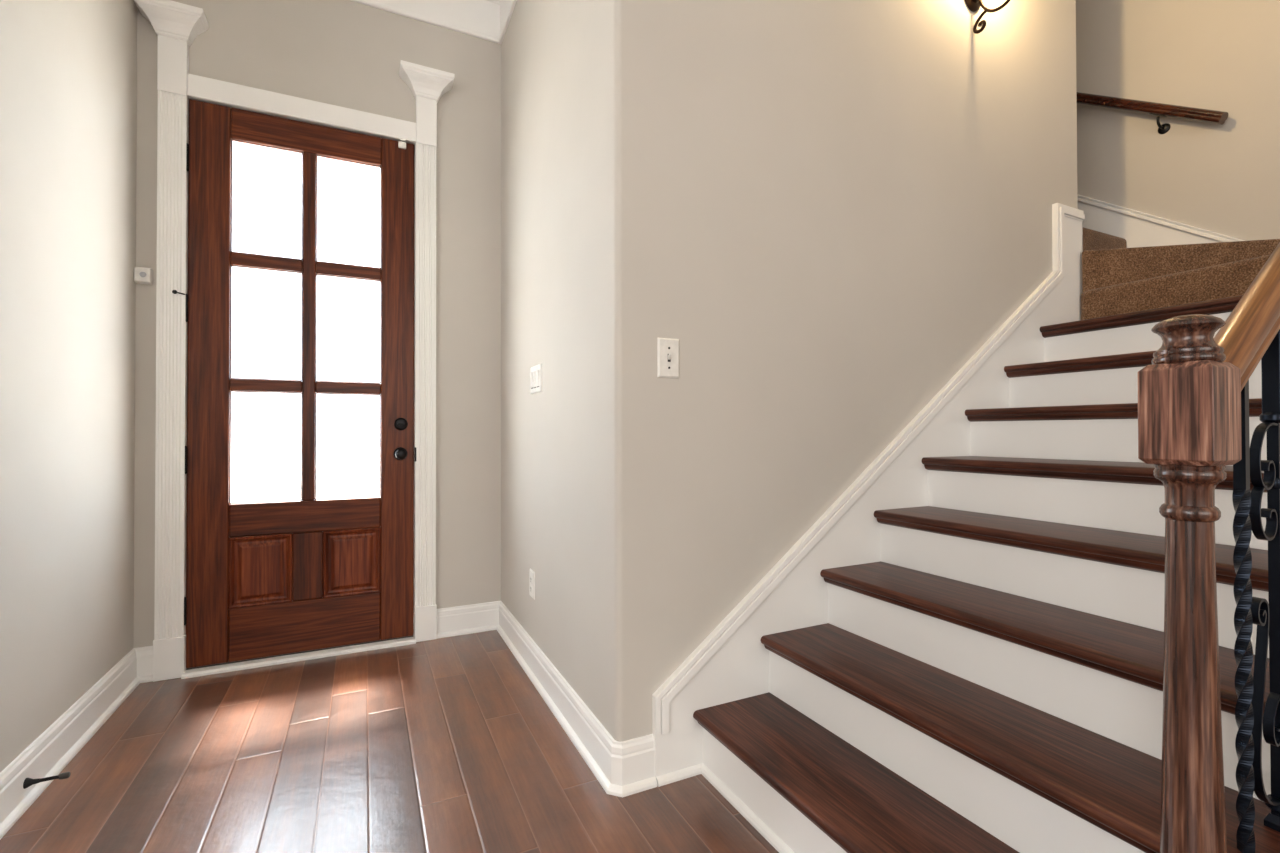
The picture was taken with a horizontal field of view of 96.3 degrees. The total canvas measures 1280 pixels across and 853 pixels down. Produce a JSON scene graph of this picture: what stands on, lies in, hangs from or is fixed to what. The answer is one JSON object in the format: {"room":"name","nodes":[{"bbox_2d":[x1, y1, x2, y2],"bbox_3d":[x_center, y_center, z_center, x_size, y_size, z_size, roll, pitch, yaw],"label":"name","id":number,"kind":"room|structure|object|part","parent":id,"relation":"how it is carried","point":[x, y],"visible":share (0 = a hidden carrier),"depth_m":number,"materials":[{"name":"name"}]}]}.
{"room":"entrance hall","nodes":[
{"label":"entrance hall","id":0,"kind":"room"},
{"bbox_2d":[0,0,137,771],"bbox_3d":[-1.920,-0.669,1.857,0.120,3.460,1.440,0,-1,-26],"label":"wall","id":1,"kind":"structure","parent":0,"point":[68,68],"depth_m":1.84,"materials":[{"name":"beige paint"}]},
{"bbox_2d":[23,772,70,788],"bbox_3d":[-1.678,0.999,1.623,0.093,0.028,0.028,0,-1,-26],"label":"door stop","id":2,"kind":"object","parent":1,"relation":"attached to","point":[28,782],"visible":1,"depth_m":1.62,"materials":[{"name":"black metal"}]},
{"bbox_3d":[-1.675,0.999,1.625,0.050,0.010,0.010,0,-1,-26],"label":"rod","id":3,"kind":"part","parent":2,"relation":"part of","materials":[{"name":"black metal"}]},
{"bbox_2d":[0,648,139,839],"bbox_3d":[-1.820,0.990,1.813,0.030,0.141,1.305,0,-1,-26],"label":"baseboard","id":4,"kind":"structure","parent":1,"relation":"attached to","point":[51,752],"depth_m":1.79,"materials":[{"name":"white paint"}]},
{"bbox_2d":[133,0,500,647],"bbox_3d":[-1.462,-0.661,2.802,1.527,3.460,0.135,0,-1,-26],"label":"wall","id":5,"kind":"structure","parent":0,"point":[343,53],"depth_m":2.93,"materials":[{"name":"beige paint"}]},
{"bbox_2d":[134,646,152,682],"bbox_3d":[-2.078,0.996,2.396,0.073,0.141,0.030,0,-1,-26],"label":"baseboard","id":6,"kind":"structure","parent":5,"relation":"attached to","point":[144,655],"depth_m":2.40,"materials":[{"name":"white paint"}]},
{"bbox_2d":[134,267,152,284],"bbox_3d":[-2.085,-0.634,2.404,0.055,0.066,0.040,0,-1,-26],"label":"sensor","id":7,"kind":"object","parent":5,"relation":"attached to","point":[142,275],"visible":1,"depth_m":2.40,"materials":[{"name":"white plastic"}]},
{"bbox_2d":[172,99,415,669],"bbox_3d":[-1.551,-0.187,2.654,0.962,2.470,0.113,0,-1,-26],"label":"door","id":8,"kind":"structure","parent":5,"relation":"in","point":[265,579],"depth_m":2.65,"materials":[{"name":"brown wood"}]},
{"bbox_3d":[-1.718,0.649,2.601,0.241,0.313,0.048,0,-1,-26],"label":"raised panel","id":9,"kind":"part","parent":8,"relation":"part of","materials":[{"name":"brown wood"}]},
{"bbox_3d":[-1.551,0.924,2.681,0.612,0.236,0.045,0,-1,-26],"label":"rail","id":10,"kind":"part","parent":8,"relation":"part of","materials":[{"name":"brown wood"}]},
{"bbox_3d":[-1.552,0.419,2.685,0.612,0.149,0.045,0,-1,-26],"label":"rail","id":11,"kind":"part","parent":8,"relation":"part of","materials":[{"name":"brown wood"}]},
{"bbox_3d":[-1.555,-1.352,2.702,0.612,0.139,0.045,0,-1,-26],"label":"rail","id":12,"kind":"part","parent":8,"relation":"part of","materials":[{"name":"brown wood"}]},
{"bbox_3d":[-1.386,0.650,2.761,0.246,0.313,0.048,0,-1,-26],"label":"raised panel","id":13,"kind":"part","parent":8,"relation":"part of","materials":[{"name":"brown wood"}]},
{"bbox_2d":[398,138,405,148],"bbox_3d":[-1.181,-1.405,2.848,0.036,0.044,0.018,0,-1,-26],"label":"sensor","id":14,"kind":"object","parent":8,"relation":"attached to","point":[402,145],"visible":1,"depth_m":2.84,"materials":[{"name":"white plastic"}]},
{"bbox_2d":[134,0,454,681],"bbox_3d":[-1.550,-0.351,2.696,1.264,2.838,0.243,0,-1,-26],"label":"door frame","id":15,"kind":"structure","parent":5,"relation":"attached to","point":[176,25],"depth_m":2.46,"materials":[{"name":"white paint"}]},
{"bbox_2d":[350,0,499,43],"bbox_3d":[-1.413,-2.226,2.709,1.527,0.332,0.105,0,-1,-26],"label":"crown molding","id":16,"kind":"structure","parent":5,"relation":"attached to","point":[476,18],"depth_m":2.97,"materials":[{"name":"white paint"}]},
{"bbox_2d":[437,601,499,638],"bbox_3d":[-0.884,0.999,2.972,0.332,0.141,0.030,0,-1,-26],"label":"baseboard","id":17,"kind":"structure","parent":5,"relation":"attached to","point":[481,617],"depth_m":2.97,"materials":[{"name":"white paint"}]},
{"bbox_2d":[0,630,778,852],"bbox_3d":[0.614,1.097,-0.243,6.700,0.120,7.450,0,-1,-26],"label":"floor","id":18,"kind":"structure","parent":0,"point":[447,744],"depth_m":1.71,"materials":[{"name":"brown wood"}]},
{"bbox_2d":[181,634,415,678],"bbox_3d":[-1.561,1.059,2.706,0.926,0.019,0.190,0,-1,-26],"label":"threshold","id":19,"kind":"object","parent":18,"relation":"on","point":[190,673],"visible":0.59,"depth_m":2.61,"materials":[{"name":"white paint"}]},
{"bbox_2d":[652,194,1279,852],"bbox_3d":[1.141,-0.733,2.747,2.883,3.594,3.255,0,-1,-26],"label":"staircase","id":20,"kind":"structure","parent":18,"relation":"on","point":[963,652],"depth_m":1.66,"materials":[{"name":"white paint"}]},
{"bbox_3d":[0.123,1.045,1.720,0.160,0.022,0.014,0,-1,-26],"label":"shoe moulding","id":21,"kind":"part","parent":20,"relation":"part of","materials":[{"name":"white paint"}]},
{"bbox_3d":[0.432,1.040,1.248,0.014,0.022,1.132,0,-1,-26],"label":"shoe moulding","id":22,"kind":"part","parent":20,"relation":"part of","materials":[{"name":"white paint"}]},
{"bbox_3d":[0.430,0.901,1.246,0.020,0.022,1.139,0,-1,-26],"label":"cove moulding","id":23,"kind":"part","parent":20,"relation":"part of","materials":[{"name":"brown wood"}]},
{"bbox_3d":[1.063,-0.052,2.186,2.259,1.929,0.011,0,-1,-26],"label":"skirt cap moulding","id":24,"kind":"part","parent":20,"relation":"part of","materials":[{"name":"white paint"}]},
{"bbox_3d":[0.659,0.714,1.359,0.020,0.022,1.139,0,-1,-26],"label":"cove moulding","id":25,"kind":"part","parent":20,"relation":"part of","materials":[{"name":"brown wood"}]},
{"bbox_3d":[0.889,0.526,1.472,0.020,0.022,1.139,0,-1,-26],"label":"cove moulding","id":26,"kind":"part","parent":20,"relation":"part of","materials":[{"name":"brown wood"}]},
{"bbox_3d":[1.118,0.339,1.584,0.020,0.022,1.139,0,-1,-26],"label":"cove moulding","id":27,"kind":"part","parent":20,"relation":"part of","materials":[{"name":"brown wood"}]},
{"bbox_3d":[1.807,-0.223,1.922,0.020,0.022,1.139,0,-1,-26],"label":"cove moulding","id":28,"kind":"part","parent":20,"relation":"part of","materials":[{"name":"brown wood"}]},
{"bbox_3d":[1.348,0.151,1.697,0.020,0.022,1.139,0,-1,-26],"label":"cove moulding","id":29,"kind":"part","parent":20,"relation":"part of","materials":[{"name":"brown wood"}]},
{"bbox_3d":[1.577,-0.036,1.809,0.020,0.022,1.139,0,-1,-26],"label":"cove moulding","id":30,"kind":"part","parent":20,"relation":"part of","materials":[{"name":"brown wood"}]},
{"bbox_3d":[2.036,-0.411,2.034,0.020,0.022,1.139,0,-1,-26],"label":"cove moulding","id":31,"kind":"part","parent":20,"relation":"part of","materials":[{"name":"brown wood"}]},
{"bbox_2d":[1137,314,1241,852],"bbox_3d":[0.799,0.348,0.831,0.085,1.021,0.085,0,-1,-26],"label":"newel post","id":32,"kind":"object","parent":20,"relation":"on","point":[1189,399],"visible":1,"depth_m":0.81,"materials":[{"name":"brown wood"}]},
{"bbox_2d":[1214,242,1279,390],"bbox_3d":[1.635,-0.685,1.245,1.776,1.390,0.059,0,-1,-26],"label":"handrail","id":33,"kind":"object","parent":32,"relation":"attached to","point":[1253,324],"visible":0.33,"depth_m":0.90,"materials":[{"name":"brown wood"}]},
{"bbox_2d":[1232,380,1254,852],"bbox_3d":[0.954,0.294,0.907,0.021,0.752,0.021,0,-1,-3],"label":"baluster","id":34,"kind":"object","parent":20,"relation":"on","point":[1241,496],"visible":0.94,"depth_m":0.90,"materials":[{"name":"black metal"}]},
{"bbox_2d":[1249,329,1279,831],"bbox_3d":[1.068,0.248,0.962,0.182,0.845,0.034,0,-1,-26],"label":"baluster","id":35,"kind":"object","parent":20,"relation":"on","point":[1266,616],"visible":0.91,"depth_m":0.95,"materials":[{"name":"black metal"}]},
{"bbox_2d":[501,0,1077,741],"bbox_3d":[0.630,-1.534,2.956,2.371,5.200,1.690,0,-1,-26],"label":"wall","id":36,"kind":"structure","parent":0,"point":[830,208],"depth_m":1.99,"materials":[{"name":"beige paint"}]},
{"bbox_2d":[499,0,516,43],"bbox_3d":[-0.464,-2.231,2.378,0.105,0.332,1.525,0,-1,-26],"label":"crown molding","id":37,"kind":"structure","parent":36,"relation":"attached to","point":[506,6],"depth_m":2.96,"materials":[{"name":"white paint"}]},
{"bbox_2d":[529,569,534,599],"bbox_3d":[-0.470,0.683,2.485,0.009,0.118,0.074,0,-1,-26],"label":"wall outlet","id":38,"kind":"object","parent":36,"relation":"attached to","point":[531,572],"visible":1,"depth_m":2.47,"materials":[{"name":"white plastic"}]},
{"bbox_2d":[530,363,541,393],"bbox_3d":[-0.446,-0.201,2.436,0.013,0.118,0.163,0,-1,-26],"label":"light switch","id":39,"kind":"object","parent":36,"relation":"attached to","point":[535,371],"visible":1,"depth_m":2.42,"materials":[{"name":"white plastic"}]},
{"bbox_2d":[497,601,613,792],"bbox_3d":[-0.418,0.992,2.352,0.030,0.141,1.551,0,-1,-26],"label":"baseboard","id":40,"kind":"structure","parent":36,"relation":"attached to","point":[594,743],"depth_m":2.06,"materials":[{"name":"white paint"}]},
{"bbox_2d":[607,734,656,796],"bbox_3d":[-0.027,0.985,1.673,0.145,0.141,0.055,0,-1,-26],"label":"baseboard","id":41,"kind":"structure","parent":36,"relation":"attached to","point":[638,754],"depth_m":1.66,"materials":[{"name":"white paint"}]},
{"bbox_2d":[657,338,678,377],"bbox_3d":[0.089,-0.208,1.734,0.074,0.120,0.017,0,-1,-26],"label":"light switch","id":42,"kind":"object","parent":36,"relation":"attached to","point":[667,348],"visible":1,"depth_m":1.73,"materials":[{"name":"white plastic"}]},
{"bbox_2d":[965,0,1009,33],"bbox_3d":[1.431,-1.769,2.272,0.128,0.306,0.242,0,-1,-26],"label":"wall sconce","id":43,"kind":"object","parent":36,"relation":"attached to","point":[973,5],"visible":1,"depth_m":2.34,"materials":[{"name":"brown metal"}]},
{"bbox_3d":[1.422,-1.725,2.292,0.013,0.138,0.170,0,-1,-26],"label":"arm","id":44,"kind":"part","parent":43,"relation":"part of","materials":[{"name":"brown metal"}]},
{"bbox_2d":[1076,0,1279,240],"bbox_3d":[3.413,-1.552,1.495,0.120,5.200,8.100,0,-1,-26],"label":"wall","id":45,"kind":"structure","parent":0,"point":[1217,55],"depth_m":2.84,"materials":[{"name":"beige paint"}]},
{"bbox_2d":[1077,92,1227,133],"bbox_3d":[2.211,-2.251,3.751,0.090,1.700,2.405,0,-1,-26],"label":"wall handrail","id":46,"kind":"object","parent":45,"relation":"attached to","point":[1157,109],"visible":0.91,"depth_m":2.89,"materials":[{"name":"brown wood"}]},
{"bbox_3d":[2.630,-1.534,2.895,0.060,0.053,0.012,0,-1,-26],"label":"bracket arm","id":47,"kind":"part","parent":46,"relation":"part of","materials":[{"name":"black metal"}]},
{"label":"outside","id":48,"kind":"structure","parent":0,"visible":0},
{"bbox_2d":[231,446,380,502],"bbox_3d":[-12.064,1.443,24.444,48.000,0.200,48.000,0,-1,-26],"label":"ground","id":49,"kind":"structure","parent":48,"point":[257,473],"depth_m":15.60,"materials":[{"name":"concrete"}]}
]}

